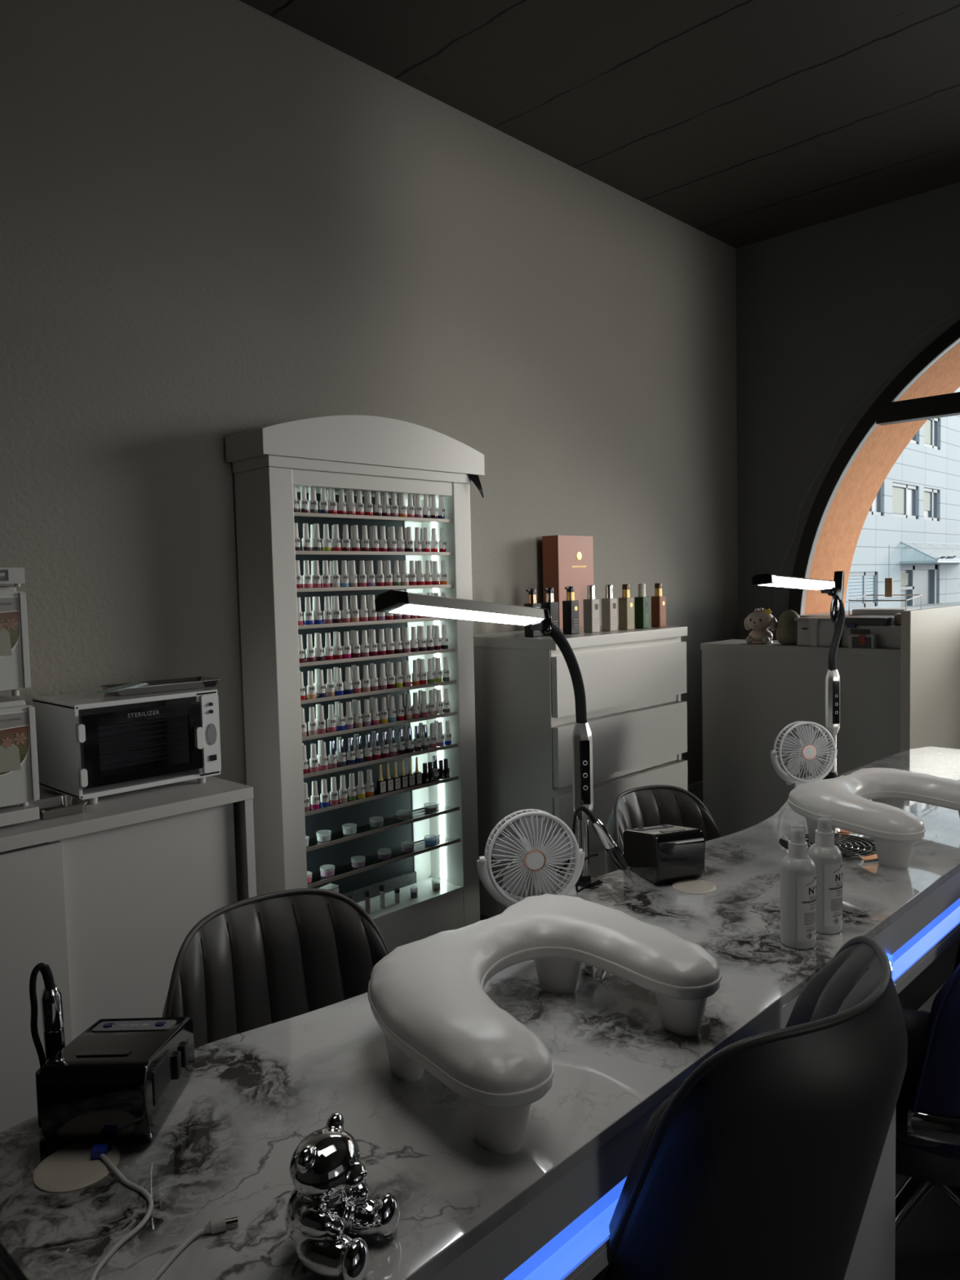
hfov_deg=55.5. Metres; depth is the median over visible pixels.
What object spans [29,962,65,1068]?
drill handpiece
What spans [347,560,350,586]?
bottle
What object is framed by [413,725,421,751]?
bottle
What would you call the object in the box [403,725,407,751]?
bottle
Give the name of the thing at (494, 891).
grille
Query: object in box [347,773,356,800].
bottle
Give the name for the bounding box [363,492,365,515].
bottle
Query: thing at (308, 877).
jar
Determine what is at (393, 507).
bottle
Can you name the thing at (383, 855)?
jar
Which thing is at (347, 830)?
jar
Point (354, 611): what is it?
bottle
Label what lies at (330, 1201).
bear figurine
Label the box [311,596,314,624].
bottle
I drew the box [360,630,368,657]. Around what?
bottle
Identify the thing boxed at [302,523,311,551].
bottle
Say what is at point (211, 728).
dial
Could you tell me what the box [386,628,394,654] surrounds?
bottle
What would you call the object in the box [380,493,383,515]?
bottle
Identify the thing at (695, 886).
cable grommet
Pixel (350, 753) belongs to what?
bottle
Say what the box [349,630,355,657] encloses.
bottle
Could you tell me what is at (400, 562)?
bottle
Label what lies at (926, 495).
blind
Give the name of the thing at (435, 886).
jar
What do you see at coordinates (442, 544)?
bottle
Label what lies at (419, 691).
bottle
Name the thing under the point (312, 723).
bottle
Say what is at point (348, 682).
bottle
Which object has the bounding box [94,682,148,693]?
pouch
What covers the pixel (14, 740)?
print
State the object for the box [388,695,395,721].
bottle
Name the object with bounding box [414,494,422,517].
bottle
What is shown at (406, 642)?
bottle
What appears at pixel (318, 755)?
bottle
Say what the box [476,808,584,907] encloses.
desk fan
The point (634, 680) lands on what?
dresser
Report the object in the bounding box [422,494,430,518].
bottle
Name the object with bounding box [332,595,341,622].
bottle
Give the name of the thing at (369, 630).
bottle
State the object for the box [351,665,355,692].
bottle
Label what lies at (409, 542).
bottle
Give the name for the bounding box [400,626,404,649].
bottle
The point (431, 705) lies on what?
bottle
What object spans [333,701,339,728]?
bottle
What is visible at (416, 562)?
bottle
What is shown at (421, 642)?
bottle
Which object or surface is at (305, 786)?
bottle
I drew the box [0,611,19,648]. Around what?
print
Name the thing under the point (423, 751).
glass shelf
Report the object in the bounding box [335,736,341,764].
bottle
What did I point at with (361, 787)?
bottle
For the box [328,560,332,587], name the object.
bottle
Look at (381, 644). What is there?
bottle
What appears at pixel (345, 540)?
bottle
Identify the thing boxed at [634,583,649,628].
pump bottle
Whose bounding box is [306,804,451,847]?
glass shelf
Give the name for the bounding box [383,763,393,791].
bottle
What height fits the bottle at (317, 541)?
0.082 m
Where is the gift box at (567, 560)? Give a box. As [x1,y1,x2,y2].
[542,535,593,629]
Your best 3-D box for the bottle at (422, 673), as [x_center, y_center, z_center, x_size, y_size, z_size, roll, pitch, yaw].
[-0.189,0.104,2.985,0.025,0.082,0.025,-5,5,-43]
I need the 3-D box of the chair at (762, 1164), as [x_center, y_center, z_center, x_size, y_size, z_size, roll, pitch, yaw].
[0.228,0.718,0.962,0.410,0.817,0.358,2,5,42]
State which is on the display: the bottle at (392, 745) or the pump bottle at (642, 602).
the bottle at (392, 745)
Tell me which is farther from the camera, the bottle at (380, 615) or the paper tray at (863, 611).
the paper tray at (863, 611)
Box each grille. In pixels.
[491,815,570,895]
[775,724,824,777]
[778,831,878,862]
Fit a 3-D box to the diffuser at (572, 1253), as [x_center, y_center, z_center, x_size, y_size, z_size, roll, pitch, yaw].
[0.102,0.527,0.813,0.014,0.014,0.786,2,5,44]
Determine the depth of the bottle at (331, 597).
2.75 m
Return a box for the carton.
[319,883,338,892]
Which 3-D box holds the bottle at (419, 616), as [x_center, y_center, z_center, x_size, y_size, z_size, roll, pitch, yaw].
[-0.191,-0.112,2.973,0.025,0.082,0.025,2,5,42]
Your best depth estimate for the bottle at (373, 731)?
2.88 m
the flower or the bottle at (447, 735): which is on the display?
the bottle at (447, 735)
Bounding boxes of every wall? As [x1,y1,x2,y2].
[0,0,737,785]
[735,182,959,640]
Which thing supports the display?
on the floor at (927, 1242)
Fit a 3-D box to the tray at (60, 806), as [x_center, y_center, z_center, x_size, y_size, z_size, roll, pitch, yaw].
[-0.909,0.358,1.953,0.120,0.021,0.098,2,5,44]
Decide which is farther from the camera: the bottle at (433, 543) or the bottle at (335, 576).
the bottle at (433, 543)
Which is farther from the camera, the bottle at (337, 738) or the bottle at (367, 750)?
the bottle at (367, 750)
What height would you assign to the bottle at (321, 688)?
0.082 m
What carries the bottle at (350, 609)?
on the display
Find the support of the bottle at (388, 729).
on the display
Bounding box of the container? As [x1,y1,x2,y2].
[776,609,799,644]
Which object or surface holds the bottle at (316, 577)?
on the display
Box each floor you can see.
[480,914,959,1279]
[895,601,959,608]
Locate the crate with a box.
[794,615,848,647]
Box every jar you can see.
[306,875,311,883]
[316,833,330,841]
[320,867,334,876]
[342,826,355,834]
[351,858,364,867]
[369,819,382,826]
[377,851,391,859]
[396,813,409,820]
[401,844,413,852]
[410,890,417,897]
[424,805,436,812]
[424,837,436,844]
[431,882,439,890]
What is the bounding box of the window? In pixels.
[787,320,959,617]
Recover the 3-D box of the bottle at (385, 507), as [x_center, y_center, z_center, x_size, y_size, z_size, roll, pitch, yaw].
[-0.294,-0.425,2.854,0.025,0.082,0.025,2,5,41]
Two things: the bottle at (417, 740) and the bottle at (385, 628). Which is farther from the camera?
the bottle at (417, 740)
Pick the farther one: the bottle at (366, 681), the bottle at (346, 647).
the bottle at (366, 681)
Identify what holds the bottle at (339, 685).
on the display
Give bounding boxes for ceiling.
[239,0,959,248]
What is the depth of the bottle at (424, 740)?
2.99 m
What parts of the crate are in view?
lid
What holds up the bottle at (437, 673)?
on the display
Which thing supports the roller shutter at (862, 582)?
hanging from the office building
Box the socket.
[152,1040,188,1105]
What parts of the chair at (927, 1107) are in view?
leg, seat, backrest, leg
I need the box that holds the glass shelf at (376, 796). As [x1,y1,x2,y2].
[304,777,450,812]
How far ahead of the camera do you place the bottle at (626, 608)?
3.40 m
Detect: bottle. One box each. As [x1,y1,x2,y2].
[293,485,298,511]
[293,522,300,551]
[295,560,302,588]
[297,597,302,625]
[297,634,304,662]
[299,486,308,512]
[299,671,305,700]
[301,707,306,737]
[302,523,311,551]
[302,560,311,587]
[302,745,308,773]
[303,596,312,625]
[303,782,309,811]
[305,634,314,662]
[306,671,315,699]
[307,488,310,512]
[307,706,316,735]
[309,487,318,513]
[309,743,318,772]
[310,524,313,551]
[311,560,313,587]
[311,560,320,587]
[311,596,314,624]
[311,780,319,809]
[312,523,321,551]
[313,596,322,624]
[313,632,319,660]
[313,668,319,696]
[315,633,324,661]
[315,703,320,732]
[316,669,325,697]
[316,705,325,733]
[316,739,323,768]
[319,488,328,513]
[319,742,328,769]
[320,778,328,807]
[321,560,330,587]
[322,524,330,551]
[323,595,332,623]
[324,632,333,660]
[325,668,334,697]
[326,489,329,513]
[327,703,335,732]
[328,488,337,514]
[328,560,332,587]
[328,740,337,768]
[329,777,337,804]
[330,524,333,551]
[330,595,333,622]
[331,560,340,587]
[332,524,341,551]
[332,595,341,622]
[332,631,334,658]
[333,631,342,659]
[333,666,337,693]
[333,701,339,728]
[334,667,343,695]
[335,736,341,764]
[336,702,345,730]
[337,488,346,514]
[337,738,346,766]
[338,774,347,802]
[340,560,348,586]
[341,524,350,551]
[341,595,350,622]
[342,631,351,658]
[344,666,352,693]
[345,701,353,728]
[346,489,355,515]
[346,491,348,514]
[346,737,355,764]
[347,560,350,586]
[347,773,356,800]
[348,560,357,586]
[349,595,351,622]
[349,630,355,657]
[350,525,352,551]
[351,524,359,551]
[351,595,359,622]
[351,631,359,657]
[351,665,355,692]
[351,698,356,725]
[352,666,360,693]
[353,733,359,751]
[354,700,362,727]
[355,490,364,515]
[355,735,363,762]
[356,771,364,798]
[358,560,366,586]
[360,525,368,551]
[360,595,368,621]
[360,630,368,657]
[361,665,370,692]
[362,698,371,726]
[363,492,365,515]
[364,490,373,515]
[364,560,368,586]
[364,733,372,760]
[365,768,373,796]
[366,560,375,586]
[366,595,369,621]
[368,526,372,551]
[368,595,377,621]
[368,629,370,655]
[368,629,377,656]
[368,662,373,678]
[368,697,373,722]
[369,664,377,690]
[370,525,378,551]
[370,730,376,757]
[371,697,379,724]
[372,732,380,759]
[373,491,382,515]
[376,560,384,586]
[376,764,386,793]
[377,594,385,620]
[377,629,386,655]
[378,525,386,551]
[378,663,386,689]
[379,697,387,723]
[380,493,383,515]
[380,731,388,757]
[382,492,390,516]
[382,560,385,576]
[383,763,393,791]
[384,560,392,586]
[384,627,388,653]
[385,612,393,620]
[385,661,389,687]
[386,527,389,551]
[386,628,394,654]
[386,662,395,688]
[386,694,391,720]
[386,728,391,754]
[388,526,396,551]
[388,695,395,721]
[388,729,396,755]
[390,493,398,516]
[391,761,400,790]
[392,560,400,586]
[394,613,401,619]
[394,627,402,653]
[395,661,403,687]
[396,526,404,551]
[396,694,404,720]
[397,494,399,516]
[397,728,405,754]
[398,493,406,516]
[398,760,408,788]
[399,560,401,574]
[400,560,408,585]
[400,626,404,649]
[401,613,409,618]
[401,659,405,679]
[402,626,410,653]
[402,660,410,686]
[402,692,406,717]
[403,527,406,551]
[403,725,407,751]
[404,693,412,719]
[405,526,413,551]
[405,726,413,752]
[405,758,414,786]
[406,493,414,517]
[408,560,416,585]
[409,614,417,618]
[409,626,417,652]
[411,692,419,717]
[412,495,415,506]
[412,659,419,685]
[413,527,422,551]
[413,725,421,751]
[413,756,422,785]
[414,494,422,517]
[414,560,417,585]
[416,560,424,585]
[416,626,419,650]
[417,593,425,617]
[417,626,426,651]
[417,657,421,672]
[417,689,422,715]
[418,658,426,684]
[418,722,423,747]
[420,528,423,551]
[420,691,427,716]
[421,724,429,749]
[421,763,429,782]
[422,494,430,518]
[422,527,430,551]
[424,560,431,585]
[426,625,433,650]
[426,657,435,683]
[426,761,434,782]
[427,689,435,715]
[428,496,431,507]
[428,723,436,748]
[430,495,438,518]
[430,528,438,551]
[430,560,432,573]
[431,560,439,584]
[431,624,435,639]
[431,657,436,681]
[432,755,439,780]
[433,625,440,649]
[433,688,437,712]
[434,657,442,682]
[434,720,439,741]
[435,688,442,714]
[436,721,444,746]
[437,496,444,519]
[438,528,446,551]
[438,759,444,779]
[439,560,447,584]
[440,624,448,648]
[441,657,449,681]
[442,688,449,712]
[443,758,449,777]
[444,720,451,745]
[524,588,542,637]
[541,587,559,635]
[562,586,579,634]
[582,585,599,632]
[601,584,617,631]
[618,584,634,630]
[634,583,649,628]
[651,582,666,627]
[780,827,816,949]
[807,817,842,933]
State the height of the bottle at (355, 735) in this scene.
0.082 m
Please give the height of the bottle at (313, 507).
0.082 m
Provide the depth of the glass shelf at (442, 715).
2.83 m
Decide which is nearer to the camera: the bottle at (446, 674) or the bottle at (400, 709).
the bottle at (400, 709)
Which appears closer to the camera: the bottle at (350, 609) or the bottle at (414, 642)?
the bottle at (350, 609)
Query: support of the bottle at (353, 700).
on the display
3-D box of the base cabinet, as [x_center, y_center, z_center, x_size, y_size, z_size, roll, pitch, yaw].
[1.329,0.471,3.690,0.813,0.912,0.280,2,5,44]
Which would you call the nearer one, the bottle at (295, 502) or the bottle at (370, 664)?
the bottle at (295, 502)
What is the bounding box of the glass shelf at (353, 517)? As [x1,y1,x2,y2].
[293,515,435,523]
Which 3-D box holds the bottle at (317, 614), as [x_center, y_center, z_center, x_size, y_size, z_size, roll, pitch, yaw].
[-0.477,-0.086,2.676,0.025,0.082,0.025,1,4,35]
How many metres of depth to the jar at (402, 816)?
2.94 m
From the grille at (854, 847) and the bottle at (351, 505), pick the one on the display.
the bottle at (351, 505)
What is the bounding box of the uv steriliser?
[32,687,221,804]
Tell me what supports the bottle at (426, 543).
on the display
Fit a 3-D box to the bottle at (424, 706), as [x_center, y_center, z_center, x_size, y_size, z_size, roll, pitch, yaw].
[-0.184,0.209,2.992,0.025,0.082,0.025,-1,4,11]
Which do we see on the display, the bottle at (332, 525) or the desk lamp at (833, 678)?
the bottle at (332, 525)
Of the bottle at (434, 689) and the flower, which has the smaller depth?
the bottle at (434, 689)
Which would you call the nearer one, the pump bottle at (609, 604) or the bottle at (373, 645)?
the bottle at (373, 645)
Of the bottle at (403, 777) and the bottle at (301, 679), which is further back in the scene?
the bottle at (403, 777)
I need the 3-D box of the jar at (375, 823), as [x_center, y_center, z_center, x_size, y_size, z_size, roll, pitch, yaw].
[-0.327,0.574,2.875,0.045,0.026,0.045,2,5,44]
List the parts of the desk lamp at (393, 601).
led panel, touch panel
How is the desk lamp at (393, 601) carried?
on the desk
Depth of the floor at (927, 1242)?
1.63 m
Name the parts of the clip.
clip handle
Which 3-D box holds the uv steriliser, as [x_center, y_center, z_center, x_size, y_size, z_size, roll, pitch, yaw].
[-0.840,0.240,2.189,0.266,0.225,0.346,2,5,44]
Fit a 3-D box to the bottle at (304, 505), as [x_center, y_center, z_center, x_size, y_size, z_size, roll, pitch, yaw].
[-0.509,-0.405,2.632,0.025,0.082,0.025,-4,4,-36]
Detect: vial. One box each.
[364,890,370,913]
[379,884,385,908]
[394,888,399,902]
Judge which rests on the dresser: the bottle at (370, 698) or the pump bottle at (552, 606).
the pump bottle at (552, 606)
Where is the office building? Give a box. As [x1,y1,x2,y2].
[844,386,959,610]
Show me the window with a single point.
(886, 409)
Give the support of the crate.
on the base cabinet
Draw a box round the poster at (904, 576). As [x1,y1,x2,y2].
[900,573,908,586]
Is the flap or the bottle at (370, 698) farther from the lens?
the flap
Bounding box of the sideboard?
[0,776,256,1133]
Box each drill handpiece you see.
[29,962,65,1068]
[539,805,634,895]
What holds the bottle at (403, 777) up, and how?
on the display
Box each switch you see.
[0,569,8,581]
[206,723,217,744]
[209,754,217,760]
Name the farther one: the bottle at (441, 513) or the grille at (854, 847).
the bottle at (441, 513)
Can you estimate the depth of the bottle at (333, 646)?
2.76 m
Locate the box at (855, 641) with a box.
[848,634,876,648]
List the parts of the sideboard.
sliding door, sliding door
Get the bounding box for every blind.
[892,487,904,514]
[924,419,930,444]
[924,492,930,511]
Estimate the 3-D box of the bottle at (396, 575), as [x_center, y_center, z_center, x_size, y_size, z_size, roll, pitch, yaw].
[-0.265,-0.211,2.891,0.025,0.082,0.025,2,5,42]
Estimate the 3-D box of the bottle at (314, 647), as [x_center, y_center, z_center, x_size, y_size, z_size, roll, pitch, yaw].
[-0.485,0.019,2.720,0.025,0.082,0.025,2,5,44]
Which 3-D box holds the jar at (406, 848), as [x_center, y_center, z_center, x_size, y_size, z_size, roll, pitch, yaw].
[-0.235,0.675,2.974,0.045,0.026,0.045,2,5,44]
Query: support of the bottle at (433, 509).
on the display
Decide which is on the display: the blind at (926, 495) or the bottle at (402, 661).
the bottle at (402, 661)
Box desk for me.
[0,746,959,1279]
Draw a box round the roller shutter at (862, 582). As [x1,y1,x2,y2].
[848,575,874,604]
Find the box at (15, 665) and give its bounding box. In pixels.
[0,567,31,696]
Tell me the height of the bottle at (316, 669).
0.082 m
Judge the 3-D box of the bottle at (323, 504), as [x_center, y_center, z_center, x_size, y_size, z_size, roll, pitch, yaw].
[-0.460,-0.410,2.681,0.025,0.082,0.025,-2,4,-17]
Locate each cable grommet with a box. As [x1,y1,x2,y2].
[32,1142,119,1193]
[672,879,716,894]
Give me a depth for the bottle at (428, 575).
2.98 m
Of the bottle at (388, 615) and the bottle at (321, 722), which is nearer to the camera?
the bottle at (321, 722)
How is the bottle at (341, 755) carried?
on the display
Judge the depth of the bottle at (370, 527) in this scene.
2.85 m
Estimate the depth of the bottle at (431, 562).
3.04 m
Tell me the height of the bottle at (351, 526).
0.082 m
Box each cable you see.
[89,1136,238,1279]
[575,853,603,892]
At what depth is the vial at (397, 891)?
2.95 m
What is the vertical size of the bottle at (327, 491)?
0.082 m
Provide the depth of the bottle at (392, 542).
2.87 m
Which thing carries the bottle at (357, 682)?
on the display
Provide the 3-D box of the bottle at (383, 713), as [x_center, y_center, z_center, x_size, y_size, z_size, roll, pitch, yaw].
[-0.303,0.220,2.868,0.025,0.082,0.025,-2,4,-17]
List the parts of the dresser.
drawer, under rail, drawer, drawer, drawer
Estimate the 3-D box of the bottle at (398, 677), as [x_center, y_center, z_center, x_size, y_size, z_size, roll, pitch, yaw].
[-0.259,0.110,2.911,0.025,0.082,0.025,-4,5,-41]
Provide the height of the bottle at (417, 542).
0.082 m
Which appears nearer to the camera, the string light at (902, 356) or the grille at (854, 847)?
the grille at (854, 847)
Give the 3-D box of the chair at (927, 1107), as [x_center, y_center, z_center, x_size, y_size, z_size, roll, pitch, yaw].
[0.814,0.738,1.641,0.439,0.658,0.466,1,4,34]
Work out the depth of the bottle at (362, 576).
2.79 m
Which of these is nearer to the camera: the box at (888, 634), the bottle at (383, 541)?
the bottle at (383, 541)
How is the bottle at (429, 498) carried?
on the display
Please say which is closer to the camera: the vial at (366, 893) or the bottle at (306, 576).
the bottle at (306, 576)
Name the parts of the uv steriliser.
door, door handle, control panel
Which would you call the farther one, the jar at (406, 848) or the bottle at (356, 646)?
the jar at (406, 848)
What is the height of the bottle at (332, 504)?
0.082 m
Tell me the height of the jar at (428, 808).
0.026 m
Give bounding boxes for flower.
[764,608,771,614]
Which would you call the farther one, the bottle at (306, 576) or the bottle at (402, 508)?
the bottle at (402, 508)
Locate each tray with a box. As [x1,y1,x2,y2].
[0,802,39,826]
[29,795,88,819]
[98,675,221,695]
[848,594,921,615]
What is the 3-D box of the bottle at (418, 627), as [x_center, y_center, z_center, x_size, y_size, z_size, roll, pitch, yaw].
[-0.200,-0.006,3.015,0.025,0.082,0.025,2,5,44]
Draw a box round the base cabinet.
[700,639,901,836]
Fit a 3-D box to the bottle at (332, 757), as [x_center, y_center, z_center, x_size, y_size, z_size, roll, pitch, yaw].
[-0.441,0.342,2.729,0.025,0.082,0.025,0,4,20]
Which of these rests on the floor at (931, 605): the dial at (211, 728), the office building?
the office building
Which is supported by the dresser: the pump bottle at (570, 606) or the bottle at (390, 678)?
the pump bottle at (570, 606)
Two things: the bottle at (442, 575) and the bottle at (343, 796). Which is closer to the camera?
the bottle at (343, 796)
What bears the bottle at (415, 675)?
on the display
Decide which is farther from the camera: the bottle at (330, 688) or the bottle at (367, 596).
the bottle at (367, 596)
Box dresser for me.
[473,625,688,917]
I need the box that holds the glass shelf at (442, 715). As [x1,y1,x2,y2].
[306,712,445,736]
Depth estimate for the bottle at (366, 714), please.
2.81 m
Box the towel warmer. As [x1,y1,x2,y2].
[0,695,39,826]
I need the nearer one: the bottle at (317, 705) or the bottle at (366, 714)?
the bottle at (317, 705)
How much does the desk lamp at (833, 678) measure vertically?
0.556 m
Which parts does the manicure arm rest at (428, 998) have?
leg, leg, board, leg, leg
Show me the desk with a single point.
(544, 1210)
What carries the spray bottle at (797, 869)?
on the desk
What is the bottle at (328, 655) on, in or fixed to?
on the display
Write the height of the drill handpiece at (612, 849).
0.172 m
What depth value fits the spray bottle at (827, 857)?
1.24 m
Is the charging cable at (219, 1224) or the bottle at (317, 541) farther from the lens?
the bottle at (317, 541)
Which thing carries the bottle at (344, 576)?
on the display
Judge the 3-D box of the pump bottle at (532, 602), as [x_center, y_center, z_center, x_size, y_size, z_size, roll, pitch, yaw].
[0.179,-0.093,3.107,0.041,0.164,0.049,2,5,44]
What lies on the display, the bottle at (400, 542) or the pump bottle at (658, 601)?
the bottle at (400, 542)
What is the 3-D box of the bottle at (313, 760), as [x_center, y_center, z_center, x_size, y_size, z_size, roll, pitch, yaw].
[-0.489,0.346,2.681,0.025,0.082,0.025,-4,4,-34]
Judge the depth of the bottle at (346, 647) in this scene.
2.75 m
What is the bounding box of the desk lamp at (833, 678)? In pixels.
[751,573,844,779]
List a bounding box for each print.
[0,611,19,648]
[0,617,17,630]
[0,628,12,656]
[0,725,28,774]
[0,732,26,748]
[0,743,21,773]
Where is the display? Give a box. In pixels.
[224,414,484,953]
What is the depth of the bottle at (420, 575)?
2.96 m
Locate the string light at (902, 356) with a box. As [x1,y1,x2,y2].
[775,310,959,613]
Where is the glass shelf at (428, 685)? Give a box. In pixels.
[305,681,435,699]
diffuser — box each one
[523,1197,619,1279]
[893,906,959,980]
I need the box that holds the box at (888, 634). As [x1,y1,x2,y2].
[841,615,901,648]
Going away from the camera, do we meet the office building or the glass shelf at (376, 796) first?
the glass shelf at (376, 796)
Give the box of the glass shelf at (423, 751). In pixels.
[306,744,445,773]
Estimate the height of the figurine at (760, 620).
0.151 m
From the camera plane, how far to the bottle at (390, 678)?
2.88 m
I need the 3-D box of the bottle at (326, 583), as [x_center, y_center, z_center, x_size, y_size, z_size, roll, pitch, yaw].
[-0.456,-0.194,2.694,0.025,0.082,0.025,-2,4,-13]
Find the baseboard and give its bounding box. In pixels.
[688,780,702,803]
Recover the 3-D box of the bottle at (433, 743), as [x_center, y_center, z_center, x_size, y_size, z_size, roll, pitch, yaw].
[-0.158,0.316,3.022,0.025,0.082,0.025,-3,4,-29]
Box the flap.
[466,474,483,497]
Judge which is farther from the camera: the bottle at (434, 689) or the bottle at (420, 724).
the bottle at (434, 689)
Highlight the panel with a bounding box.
[900,604,959,751]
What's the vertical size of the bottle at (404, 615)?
0.082 m
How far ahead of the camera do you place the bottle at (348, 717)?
2.77 m
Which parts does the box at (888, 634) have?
box lid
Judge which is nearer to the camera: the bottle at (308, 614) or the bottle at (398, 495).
the bottle at (308, 614)
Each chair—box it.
[162,888,389,1048]
[591,935,907,1279]
[605,784,721,873]
[895,941,959,1231]
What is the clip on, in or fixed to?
attached to the desk lamp at (833, 678)
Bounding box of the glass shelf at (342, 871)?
[306,835,453,884]
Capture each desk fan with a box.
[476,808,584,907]
[770,720,837,787]
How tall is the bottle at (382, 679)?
0.082 m
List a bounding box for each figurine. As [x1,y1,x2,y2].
[284,1111,399,1279]
[743,607,777,644]
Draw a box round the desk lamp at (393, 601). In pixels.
[374,589,599,887]
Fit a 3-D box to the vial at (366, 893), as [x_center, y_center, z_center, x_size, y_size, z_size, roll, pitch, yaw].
[-0.354,0.826,2.867,0.017,0.072,0.018,2,5,44]
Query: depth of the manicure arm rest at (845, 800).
1.66 m
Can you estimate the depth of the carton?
2.82 m
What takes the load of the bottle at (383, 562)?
on the display
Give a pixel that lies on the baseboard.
(695, 788)
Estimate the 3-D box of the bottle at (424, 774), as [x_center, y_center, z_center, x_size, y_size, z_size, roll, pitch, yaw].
[-0.181,0.438,3.005,0.019,0.064,0.019,2,5,44]
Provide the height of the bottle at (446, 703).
0.082 m
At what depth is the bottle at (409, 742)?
2.94 m
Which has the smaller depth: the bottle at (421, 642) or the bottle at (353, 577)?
the bottle at (353, 577)
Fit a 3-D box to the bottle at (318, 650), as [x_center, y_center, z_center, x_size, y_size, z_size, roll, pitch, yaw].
[-0.474,0.021,2.683,0.025,0.082,0.025,0,4,23]
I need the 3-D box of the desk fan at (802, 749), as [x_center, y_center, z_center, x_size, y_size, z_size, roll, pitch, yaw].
[0.748,0.263,2.105,0.164,0.154,0.055,-2,4,-8]
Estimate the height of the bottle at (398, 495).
0.082 m
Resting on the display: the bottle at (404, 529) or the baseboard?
the bottle at (404, 529)
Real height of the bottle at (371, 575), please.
0.082 m
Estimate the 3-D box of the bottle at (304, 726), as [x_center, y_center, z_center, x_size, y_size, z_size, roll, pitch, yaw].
[-0.517,0.239,2.647,0.025,0.082,0.025,-2,4,-12]
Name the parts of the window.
sill, pane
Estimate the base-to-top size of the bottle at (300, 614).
0.082 m
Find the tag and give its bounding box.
[884,577,893,597]
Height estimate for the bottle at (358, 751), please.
0.082 m
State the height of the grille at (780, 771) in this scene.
0.128 m
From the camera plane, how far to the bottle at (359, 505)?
2.77 m
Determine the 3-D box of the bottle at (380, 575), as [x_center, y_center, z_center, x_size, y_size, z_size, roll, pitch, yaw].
[-0.312,-0.207,2.843,0.025,0.082,0.025,-2,4,-13]
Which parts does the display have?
panel, shelf rail, panel, curved cornice, shelf rail, shelf rail, shelf rail, panel, panel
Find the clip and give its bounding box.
[830,570,844,622]
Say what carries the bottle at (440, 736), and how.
on the display
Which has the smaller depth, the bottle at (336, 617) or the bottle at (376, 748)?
the bottle at (336, 617)
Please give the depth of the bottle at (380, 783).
2.87 m
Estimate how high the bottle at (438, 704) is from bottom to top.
0.082 m
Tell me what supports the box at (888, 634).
on the base cabinet
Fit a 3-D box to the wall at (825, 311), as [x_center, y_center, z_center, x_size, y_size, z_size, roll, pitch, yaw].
[3.465,-0.526,3.112,5.360,2.872,0.540,2,5,44]
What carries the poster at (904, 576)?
attached to the office building
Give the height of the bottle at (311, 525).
0.082 m
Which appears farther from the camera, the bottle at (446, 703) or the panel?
the panel
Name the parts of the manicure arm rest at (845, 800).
leg, board, leg, leg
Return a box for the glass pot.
[893,613,901,625]
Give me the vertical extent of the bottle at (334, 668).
0.082 m
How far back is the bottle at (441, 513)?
3.02 m
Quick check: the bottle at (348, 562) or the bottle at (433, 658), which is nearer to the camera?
the bottle at (348, 562)
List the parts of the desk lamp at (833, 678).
led panel, touch panel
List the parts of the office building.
building pane, building pane, entrance pane, entrance frame, building pane, canopy frame, canopy glass, building pane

